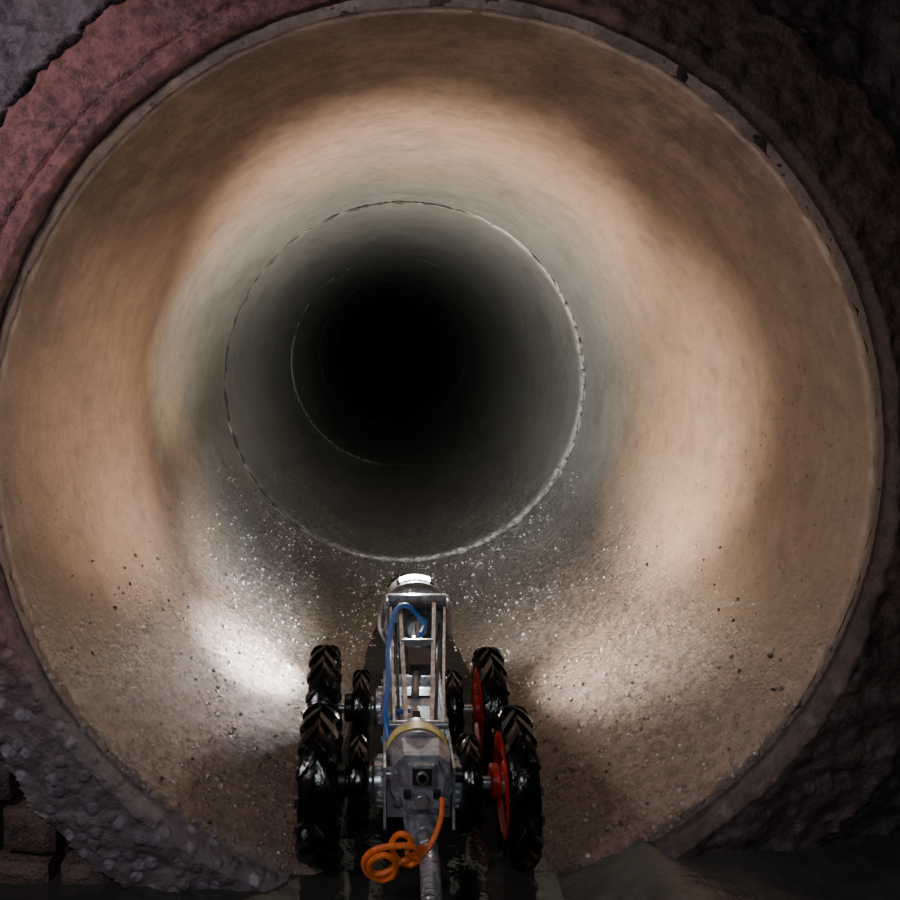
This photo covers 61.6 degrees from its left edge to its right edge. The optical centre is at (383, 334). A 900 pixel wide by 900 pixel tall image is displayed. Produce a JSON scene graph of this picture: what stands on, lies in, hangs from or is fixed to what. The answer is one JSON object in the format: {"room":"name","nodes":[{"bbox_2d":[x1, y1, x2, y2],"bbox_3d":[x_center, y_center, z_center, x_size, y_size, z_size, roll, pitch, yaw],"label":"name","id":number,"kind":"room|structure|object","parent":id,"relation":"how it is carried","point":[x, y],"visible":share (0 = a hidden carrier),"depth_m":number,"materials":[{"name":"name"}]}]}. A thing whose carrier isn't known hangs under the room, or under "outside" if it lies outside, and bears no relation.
{"room":"sewer pipe","nodes":[
{"label":"sewer pipe","id":0,"kind":"room"},
{"bbox_2d":[0,0,883,875],"bbox_3d":[0.069,0.154,11.045,1.340,1.343,20.050,0,0,0],"label":"pipe","id":1,"kind":"object","parent":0,"point":[520,316],"visible":0.92,"depth_m":1.44,"materials":[{"name":"concrete"}]},
{"bbox_2d":[0,574,563,899],"bbox_3d":[-0.498,0.744,0.520,1.466,0.021,3.700,0,0,0],"label":"puddle","id":2,"kind":"object","parent":1,"relation":"on","point":[473,866],"visible":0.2,"depth_m":1.02,"materials":[{"name":"grey"}]},
{"bbox_2d":[471,646,509,775],"bbox_3d":[0.180,0.637,1.273,0.045,0.200,0.200,0,0,0],"label":"wheel","id":3,"kind":"object","parent":2,"relation":"on","point":[488,672],"visible":0.62,"depth_m":1.22,"materials":[{"name":"black rubber"}]},
{"bbox_2d":[491,705,544,869],"bbox_3d":[0.187,0.637,1.065,0.045,0.200,0.200,0,0,0],"label":"wheel","id":4,"kind":"object","parent":2,"relation":"on","point":[520,818],"visible":0.98,"depth_m":1.00,"materials":[{"name":"black rubber"}]},
{"bbox_3d":[0.079,0.697,0.350,0.094,0.068,1.261,0,0,0],"label":"cable","id":5,"kind":"object","parent":2,"relation":"on","visible":0},
{"bbox_2d":[419,842,441,899],"bbox_3d":[0.056,0.682,0.920,0.031,0.049,0.125,0,0,0],"label":"spring","id":6,"kind":"object","parent":5,"relation":"attached to","point":[430,872],"visible":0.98,"depth_m":0.92,"materials":[{"name":"metal"}]},
{"bbox_2d":[294,702,342,866],"bbox_3d":[-0.090,0.633,1.065,0.054,0.200,0.200,0,0,0],"label":"wheel","id":7,"kind":"object","parent":1,"relation":"on","point":[317,829],"visible":0.96,"depth_m":0.99,"materials":[{"name":"black rubber"}]},
{"bbox_2d":[337,686,501,807],"bbox_3d":[0.046,0.633,1.169,0.305,0.067,0.275,0,0,0],"label":"axles","id":8,"kind":"object","parent":7,"relation":"attached to","point":[493,782],"visible":0.53,"depth_m":1.06,"materials":[{"name":"metal"}]},
{"bbox_2d":[347,733,368,833],"bbox_3d":[-0.036,0.635,1.065,0.028,0.124,0.124,0,0,0],"label":"wheel","id":9,"kind":"object","parent":8,"relation":"attached to","point":[358,753],"visible":0.99,"depth_m":1.02,"materials":[{"name":"black rubber"}]},
{"bbox_2d":[351,669,369,736],"bbox_3d":[-0.039,0.635,1.273,0.028,0.124,0.124,0,0,0],"label":"wheel","id":10,"kind":"object","parent":8,"relation":"attached to","point":[361,678],"visible":0.88,"depth_m":1.23,"materials":[{"name":"black rubber"}]},
{"bbox_2d":[381,669,454,829],"bbox_3d":[0.048,0.631,1.170,0.106,0.085,0.300,0,0,0],"label":"chassis","id":11,"kind":"object","parent":8,"relation":"attached to","point":[393,810],"visible":0.32,"depth_m":1.07,"materials":[{"name":"metal"}]},
{"bbox_2d":[401,623,429,731],"bbox_3d":[0.051,0.555,1.243,0.046,0.082,0.265,0,0,0],"label":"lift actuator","id":12,"kind":"object","parent":11,"relation":"attached to","point":[418,700],"depth_m":1.19,"materials":[{"name":"silver metal"}]},
{"bbox_2d":[386,717,448,765],"bbox_3d":[0.048,0.606,1.086,0.095,0.095,0.064,0,0,0],"label":"drum","id":13,"kind":"object","parent":11,"relation":"in","point":[413,723],"visible":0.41,"depth_m":1.07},
{"bbox_2d":[382,603,427,752],"bbox_3d":[0.024,0.555,1.222,0.062,0.146,0.290,0,0,12],"label":"hose","id":14,"kind":"object","parent":13,"relation":"attached to","point":[386,718],"visible":0.85,"depth_m":1.22,"materials":[{"name":"blue"}]},
{"bbox_2d":[385,593,450,728],"bbox_3d":[0.061,0.540,1.246,0.120,0.125,0.288,0,0,0],"label":"lift arm","id":15,"kind":"object","parent":11,"relation":"on","point":[419,659],"visible":0.94,"depth_m":1.26},
{"bbox_2d":[377,574,453,657],"bbox_3d":[0.060,0.540,1.439,0.145,0.145,0.134,0,0,0],"label":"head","id":16,"kind":"object","parent":15,"relation":"attached to","point":[409,620],"visible":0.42,"depth_m":1.41},
{"bbox_2d":[381,574,434,601],"bbox_3d":[0.060,0.510,1.464,0.133,0.095,0.067,0,0,0],"label":"lamp units","id":17,"kind":"object","parent":16,"relation":"on","point":[414,577],"visible":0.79,"depth_m":1.43,"materials":[{"name":"white plastic"}]},
{"bbox_2d":[386,738,463,847],"bbox_3d":[0.054,0.626,1.013,0.110,0.120,0.081,0,0,0],"label":"housing","id":18,"kind":"object","parent":11,"relation":"attached to","point":[419,805],"visible":0.88,"depth_m":1.01,"materials":[{"name":"metal"}]},
{"bbox_2d":[361,797,444,882],"bbox_3d":[0.032,0.652,0.955,0.121,0.082,0.039,0,0,-25],"label":"cord","id":19,"kind":"object","parent":18,"relation":"attached to","point":[388,874],"visible":1,"depth_m":0.94,"materials":[{"name":"orange rubber"}]},
{"bbox_2d":[410,762,433,785],"bbox_3d":[0.051,0.590,1.003,0.032,0.028,0.016,0,0,0],"label":"lens","id":20,"kind":"object","parent":18,"relation":"attached to","point":[421,773],"visible":1,"depth_m":1.00,"materials":[{"name":"glass"}]},
{"bbox_2d":[445,669,464,749],"bbox_3d":[0.117,0.635,1.273,0.028,0.124,0.124,0,0,0],"label":"wheel","id":21,"kind":"object","parent":8,"relation":"attached to","point":[454,702],"visible":0.73,"depth_m":1.23,"materials":[{"name":"black rubber"}]},
{"bbox_2d":[456,733,483,833],"bbox_3d":[0.121,0.635,1.065,0.028,0.124,0.124,0,0,0],"label":"wheel","id":22,"kind":"object","parent":8,"relation":"attached to","point":[471,818],"visible":0.85,"depth_m":1.02,"materials":[{"name":"black rubber"}]},
{"bbox_2d":[305,644,341,718],"bbox_3d":[-0.101,0.633,1.273,0.050,0.200,0.200,0,0,0],"label":"wheel","id":23,"kind":"object","parent":1,"relation":"on","point":[324,677],"visible":0.41,"depth_m":1.23,"materials":[{"name":"black rubber"}]},
{"bbox_2d":[0,0,899,891],"bbox_3d":[0.069,-0.149,1.034,2.700,1.890,0.118,0,0,1],"label":"wall","id":24,"kind":"structure","parent":0,"point":[818,81],"depth_m":1.00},
{"bbox_2d":[0,753,111,885],"bbox_3d":[-0.810,0.606,1.031,0.886,0.329,0.078,0,0,0],"label":"bricks","id":25,"kind":"object","parent":24,"relation":"attached to","point":[32,849],"visible":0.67,"depth_m":1.01},
{"bbox_2d":[557,832,899,899],"bbox_3d":[0.069,0.706,-0.180,2.700,0.109,2.400,0,0,0],"label":"floor","id":26,"kind":"structure","parent":0,"point":[853,867],"depth_m":0.96,"materials":[{"name":"concrete"}]}
]}

